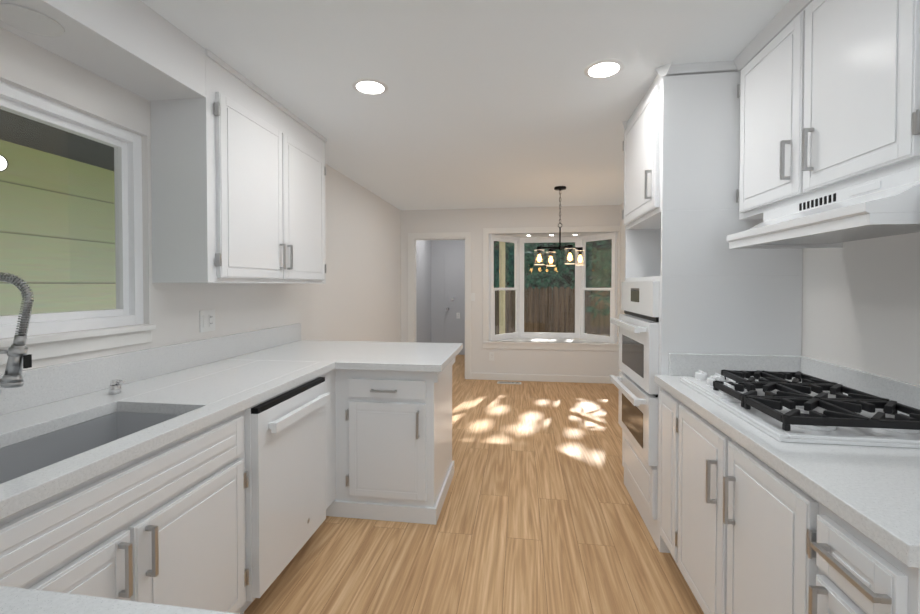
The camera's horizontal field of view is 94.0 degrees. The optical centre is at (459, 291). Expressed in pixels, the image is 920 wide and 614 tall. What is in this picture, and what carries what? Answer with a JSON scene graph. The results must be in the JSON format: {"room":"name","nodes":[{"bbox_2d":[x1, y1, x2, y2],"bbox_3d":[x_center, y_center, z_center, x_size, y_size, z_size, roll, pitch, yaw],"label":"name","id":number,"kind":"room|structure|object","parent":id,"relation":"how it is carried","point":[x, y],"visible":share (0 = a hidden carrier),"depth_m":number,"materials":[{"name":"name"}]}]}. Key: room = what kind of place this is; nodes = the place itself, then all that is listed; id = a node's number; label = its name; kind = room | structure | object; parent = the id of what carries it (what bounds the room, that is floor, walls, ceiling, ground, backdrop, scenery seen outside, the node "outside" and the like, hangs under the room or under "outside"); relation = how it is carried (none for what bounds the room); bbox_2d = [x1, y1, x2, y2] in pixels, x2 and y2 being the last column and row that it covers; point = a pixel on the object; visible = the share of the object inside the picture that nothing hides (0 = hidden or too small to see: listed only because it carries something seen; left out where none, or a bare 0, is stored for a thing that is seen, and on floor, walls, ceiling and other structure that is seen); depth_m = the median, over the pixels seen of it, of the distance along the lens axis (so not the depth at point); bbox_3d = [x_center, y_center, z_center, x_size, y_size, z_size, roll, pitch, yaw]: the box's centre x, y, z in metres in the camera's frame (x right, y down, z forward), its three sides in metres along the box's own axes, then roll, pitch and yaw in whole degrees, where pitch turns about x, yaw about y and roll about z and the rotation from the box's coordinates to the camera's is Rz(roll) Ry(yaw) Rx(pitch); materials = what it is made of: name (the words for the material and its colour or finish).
{"room":"kitchen","nodes":[
{"label":"kitchen","id":0,"kind":"room"},
{"bbox_2d":[0,27,431,373],"bbox_3d":[-1.210,0.061,4.271,0.120,2.440,8.610,0,1,8],"label":"wall","id":1,"kind":"structure","parent":0,"point":[356,296],"depth_m":3.02,"materials":[{"name":"white paint"}]},
{"bbox_2d":[0,81,155,364],"bbox_3d":[-1.598,-0.238,1.384,0.150,0.970,1.295,0,1,8],"label":"kitchen window","id":2,"kind":"structure","parent":1,"relation":"in","point":[126,145],"depth_m":1.79,"materials":[{"name":"white plastic"}]},
{"bbox_2d":[199,309,214,332],"bbox_3d":[-1.411,0.160,2.397,0.008,0.120,0.115,0,1,8],"label":"outlet","id":3,"kind":"object","parent":1,"relation":"attached to","point":[207,320],"visible":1,"depth_m":2.39,"materials":[{"name":"white plastic"}]},
{"bbox_2d":[150,49,326,283],"bbox_3d":[-1.205,-0.592,2.608,0.347,1.078,1.228,0,1,8],"label":"upper cabinet","id":4,"kind":"object","parent":1,"relation":"attached to","point":[238,170],"visible":0.96,"depth_m":2.15,"materials":[{"name":"white paint"}]},
{"bbox_2d":[432,240,464,342],"bbox_3d":[-0.050,-0.005,8.394,1.020,2.440,0.120,0,1,8],"label":"wall","id":5,"kind":"structure","parent":0,"point":[439,247],"depth_m":8.38,"materials":[{"name":"grey paint"}]},
{"bbox_2d":[445,250,464,354],"bbox_3d":[0.061,0.202,8.252,0.740,2.030,0.134,0,1,8],"label":"hall door","id":6,"kind":"structure","parent":5,"relation":"in","point":[454,288],"depth_m":8.31,"materials":[{"name":"grey paint"}]},
{"bbox_2d":[140,0,789,209],"bbox_3d":[0.223,-1.179,2.972,3.316,0.080,10.740,0,1,8],"label":"ceiling","id":7,"kind":"structure","parent":0,"point":[493,104],"depth_m":2.22,"materials":[{"name":"white paint"}]},
{"bbox_2d":[0,0,205,100],"bbox_3d":[-1.428,-0.995,1.228,0.292,0.229,1.558,0,1,8],"label":"soffit beam","id":8,"kind":"structure","parent":7,"relation":"attached to","point":[141,49],"depth_m":1.62,"materials":[{"name":"white paint"}]},
{"bbox_2d":[352,79,387,94],"bbox_3d":[-0.494,-1.126,2.358,0.194,0.005,0.194,0,1,8],"label":"recessed light","id":9,"kind":"object","parent":7,"relation":"in","point":[370,86],"visible":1,"depth_m":2.34,"materials":[{"name":"white plastic"}]},
{"bbox_2d":[534,186,584,265],"bbox_3d":[1.116,-0.733,4.782,0.462,0.867,0.462,1,1,33],"label":"pendant chandelier","id":10,"kind":"object","parent":7,"relation":"hanging from","point":[568,248],"visible":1,"depth_m":4.77,"materials":[{"name":"black metal"}]},
{"bbox_2d":[584,59,623,78],"bbox_3d":[0.726,-1.123,2.164,0.194,0.005,0.194,0,1,8],"label":"recessed light","id":11,"kind":"object","parent":7,"relation":"in","point":[603,68],"visible":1,"depth_m":2.15,"materials":[{"name":"white plastic"}]},
{"bbox_2d":[243,355,703,613],"bbox_3d":[0.223,1.341,3.013,3.316,0.080,10.740,0,1,8],"label":"floor","id":12,"kind":"structure","parent":0,"point":[539,513],"depth_m":2.28,"materials":[{"name":"brown wood"}]},
{"bbox_2d":[0,458,254,613],"bbox_3d":[-1.232,1.017,1.216,0.691,0.624,1.039,0,1,8],"label":"base cabinet","id":13,"kind":"object","parent":12,"relation":"on","point":[165,525],"depth_m":1.20,"materials":[{"name":"white paint"}]},
{"bbox_2d":[0,472,238,613],"bbox_3d":[-0.598,0.383,0.289,0.770,0.175,0.645,0,1,8],"label":"countertop","id":14,"kind":"structure","parent":13,"relation":"on","point":[18,494],"depth_m":0.60,"materials":[{"name":"stone"}]},
{"bbox_2d":[200,369,335,516],"bbox_3d":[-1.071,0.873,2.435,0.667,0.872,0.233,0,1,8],"label":"base cabinet","id":15,"kind":"object","parent":12,"relation":"on","point":[223,440],"depth_m":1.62,"materials":[{"name":"white paint"}]},
{"bbox_2d":[0,323,383,478],"bbox_3d":[-1.150,0.360,1.707,0.720,0.175,3.300,0,1,8],"label":"countertop","id":16,"kind":"structure","parent":15,"relation":"on","point":[197,385],"depth_m":1.72,"materials":[{"name":"stone"}]},
{"bbox_2d":[0,272,33,392],"bbox_3d":[-1.417,0.177,1.310,0.201,0.473,0.137,0,1,8],"label":"faucet","id":17,"kind":"object","parent":16,"relation":"on","point":[19,359],"visible":1,"depth_m":1.30,"materials":[{"name":"silver metal"}]},
{"bbox_2d":[0,412,179,483],"bbox_3d":[-1.159,0.571,1.186,0.394,0.230,0.824,0,1,8],"label":"undermount sink","id":18,"kind":"object","parent":16,"relation":"in","point":[19,459],"visible":0.04,"depth_m":1.44,"materials":[{"name":"silver metal"}]},
{"bbox_2d":[109,379,124,394],"bbox_3d":[-1.375,0.379,1.719,0.059,0.055,0.040,0,1,8],"label":"soap dispenser","id":19,"kind":"object","parent":16,"relation":"on","point":[114,386],"visible":1,"depth_m":1.71,"materials":[{"name":"silver metal"}]},
{"bbox_2d":[245,376,329,601],"bbox_3d":[-1.052,0.832,2.013,0.710,0.768,0.590,0,1,8],"label":"dishwasher","id":20,"kind":"object","parent":15,"relation":"in","point":[285,464],"visible":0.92,"depth_m":1.85,"materials":[{"name":"white painted metal"},{"name":"black plastic"}]},
{"bbox_2d":[336,358,454,524],"bbox_3d":[-0.421,0.868,2.773,0.645,0.872,0.668,0,1,8],"label":"base cabinet","id":21,"kind":"object","parent":12,"relation":"on","point":[394,462],"depth_m":2.45,"materials":[{"name":"white paint"}]},
{"bbox_2d":[340,342,462,371],"bbox_3d":[-0.332,0.410,2.811,0.589,0.040,0.886,0,1,8],"label":"countertop","id":22,"kind":"structure","parent":21,"relation":"on","point":[386,356],"depth_m":2.58,"materials":[{"name":"stone"}]},
{"bbox_2d":[497,381,520,383],"bbox_3d":[0.680,1.251,5.906,0.330,0.006,0.120,0,1,8],"label":"floor vent","id":23,"kind":"object","parent":12,"relation":"in","point":[501,382],"visible":1,"depth_m":5.91,"materials":[{"name":"white metal"}]},
{"bbox_2d":[658,388,669,543],"bbox_3d":[1.287,0.888,1.939,0.662,0.860,0.347,0,1,8],"label":"base cabinet","id":24,"kind":"object","parent":12,"relation":"on","point":[664,395],"depth_m":2.05,"materials":[{"name":"white paint"}]},
{"bbox_2d":[622,61,802,552],"bbox_3d":[1.350,0.090,2.482,0.694,2.439,0.828,0,1,8],"label":"tall cabinet","id":25,"kind":"object","parent":12,"relation":"on","point":[681,150],"visible":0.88,"depth_m":2.11,"materials":[{"name":"white paint"}]},
{"bbox_2d":[610,281,658,465],"bbox_3d":[1.007,0.413,2.536,0.110,0.950,0.685,0,1,8],"label":"double wall oven","id":26,"kind":"object","parent":25,"relation":"in","point":[634,383],"visible":1,"depth_m":2.35,"materials":[{"name":"white metal"}]},
{"bbox_2d":[666,394,785,613],"bbox_3d":[1.210,0.897,1.391,0.662,0.860,0.980,0,1,8],"label":"base cabinet","id":27,"kind":"object","parent":12,"relation":"on","point":[742,530],"depth_m":1.45,"materials":[{"name":"white paint"}]},
{"bbox_2d":[782,478,919,613],"bbox_3d":[1.136,0.905,0.870,0.662,0.860,0.302,0,1,8],"label":"base cabinet","id":28,"kind":"object","parent":12,"relation":"on","point":[832,567],"depth_m":0.93,"materials":[{"name":"white paint"}]},
{"bbox_2d":[654,353,919,567],"bbox_3d":[1.209,0.391,1.398,0.674,0.150,1.424,0,1,8],"label":"countertop","id":29,"kind":"structure","parent":28,"relation":"on","point":[872,493],"depth_m":1.12,"materials":[{"name":"stone"}]},
{"bbox_2d":[680,369,919,447],"bbox_3d":[1.225,0.388,1.572,0.520,0.070,0.780,0,1,8],"label":"gas cooktop","id":30,"kind":"object","parent":29,"relation":"in","point":[796,409],"visible":1,"depth_m":1.39,"materials":[{"name":"white"}]},
{"bbox_2d":[401,205,619,376],"bbox_3d":[0.666,0.031,6.121,3.076,2.440,0.120,0,1,8],"label":"wall","id":31,"kind":"structure","parent":0,"point":[474,222],"depth_m":6.06,"materials":[{"name":"white paint"}]},
{"bbox_2d":[408,232,470,378],"bbox_3d":[-0.290,0.197,6.251,0.924,2.105,0.136,0,1,8],"label":"door frame","id":32,"kind":"structure","parent":31,"relation":"attached to","point":[412,317],"depth_m":6.17,"materials":[{"name":"white paint"}]},
{"bbox_2d":[471,293,474,300],"bbox_3d":[0.179,0.071,6.125,0.070,0.115,0.008,0,1,8],"label":"light switch","id":33,"kind":"object","parent":31,"relation":"attached to","point":[472,296],"visible":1,"depth_m":6.12,"materials":[{"name":"white plastic"}]},
{"bbox_2d":[489,352,493,360],"bbox_3d":[0.451,0.918,6.100,0.070,0.115,0.008,0,1,8],"label":"outlet","id":34,"kind":"object","parent":31,"relation":"attached to","point":[491,356],"visible":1,"depth_m":6.10,"materials":[{"name":"white plastic"}]},
{"bbox_2d":[471,373,612,383],"bbox_3d":[1.161,1.206,6.001,2.025,0.095,0.017,0,1,8],"label":"baseboard","id":35,"kind":"structure","parent":31,"relation":"attached to","point":[543,378],"depth_m":5.98,"materials":[{"name":"white paint"}]},
{"bbox_2d":[483,226,619,350],"bbox_3d":[1.295,0.039,6.264,1.869,3.060,0.640,0,1,8],"label":"window frame","id":36,"kind":"structure","parent":31,"relation":"attached to","point":[550,343],"depth_m":6.04,"materials":[{"name":"white paint"}]},
{"bbox_2d":[489,232,616,343],"bbox_3d":[1.324,-0.062,6.275,1.786,1.530,0.568,0,1,8],"label":"bay window","id":37,"kind":"structure","parent":31,"relation":"in","point":[579,285],"depth_m":6.41,"materials":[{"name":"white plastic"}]},
{"bbox_2d":[619,202,919,384],"bbox_3d":[1.662,0.101,1.763,0.120,2.440,8.470,0,1,8],"label":"wall","id":38,"kind":"structure","parent":0,"point":[860,305],"depth_m":1.68,"materials":[{"name":"white paint"}]},
{"bbox_2d":[733,0,919,219],"bbox_3d":[1.415,-0.729,1.562,0.310,0.773,1.005,0,1,8],"label":"upper cabinet","id":39,"kind":"object","parent":38,"relation":"attached to","point":[828,92],"visible":1,"depth_m":1.43,"materials":[{"name":"white paint"}]},
{"bbox_2d":[727,166,919,248],"bbox_3d":[1.331,-0.259,1.461,0.447,0.156,0.762,0,1,8],"label":"range hood","id":40,"kind":"object","parent":39,"relation":"attached to","point":[887,205],"visible":0.98,"depth_m":1.33,"materials":[{"name":"white metal"}]},
{"label":"outside","id":41,"kind":"structure","parent":0,"visible":0},
{"bbox_3d":[0.940,1.633,4.784,16.000,0.080,18.000,0,1,8],"label":"ground","id":42,"kind":"structure","parent":41,"visible":0},
{"bbox_2d":[0,109,115,315],"bbox_3d":[-2.439,-0.327,2.202,1.725,3.920,7.000,0,1,8],"label":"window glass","id":43,"kind":"object","parent":42,"relation":"on","point":[75,209],"depth_m":3.16,"materials":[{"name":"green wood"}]},
{"bbox_2d":[499,241,504,333],"bbox_3d":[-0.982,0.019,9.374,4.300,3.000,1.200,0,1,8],"label":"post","id":44,"kind":"object","parent":42,"relation":"on","point":[501,295],"depth_m":8.81,"materials":[{"name":"beige paint"}]},
{"bbox_2d":[495,287,609,335],"bbox_3d":[2.242,0.691,10.069,11.092,1.635,0.060,0,1,8],"label":"fence","id":45,"kind":"object","parent":42,"relation":"on","point":[551,311],"depth_m":10.05,"materials":[{"name":"brown wood"}]},
{"bbox_2d":[494,239,611,335],"bbox_3d":[2.200,-0.479,9.698,11.632,3.991,4.586,0,1,8],"label":"foliage","id":46,"kind":"object","parent":42,"relation":"on","point":[560,254],"depth_m":10.73,"materials":[{"name":"green plant"}]}
]}

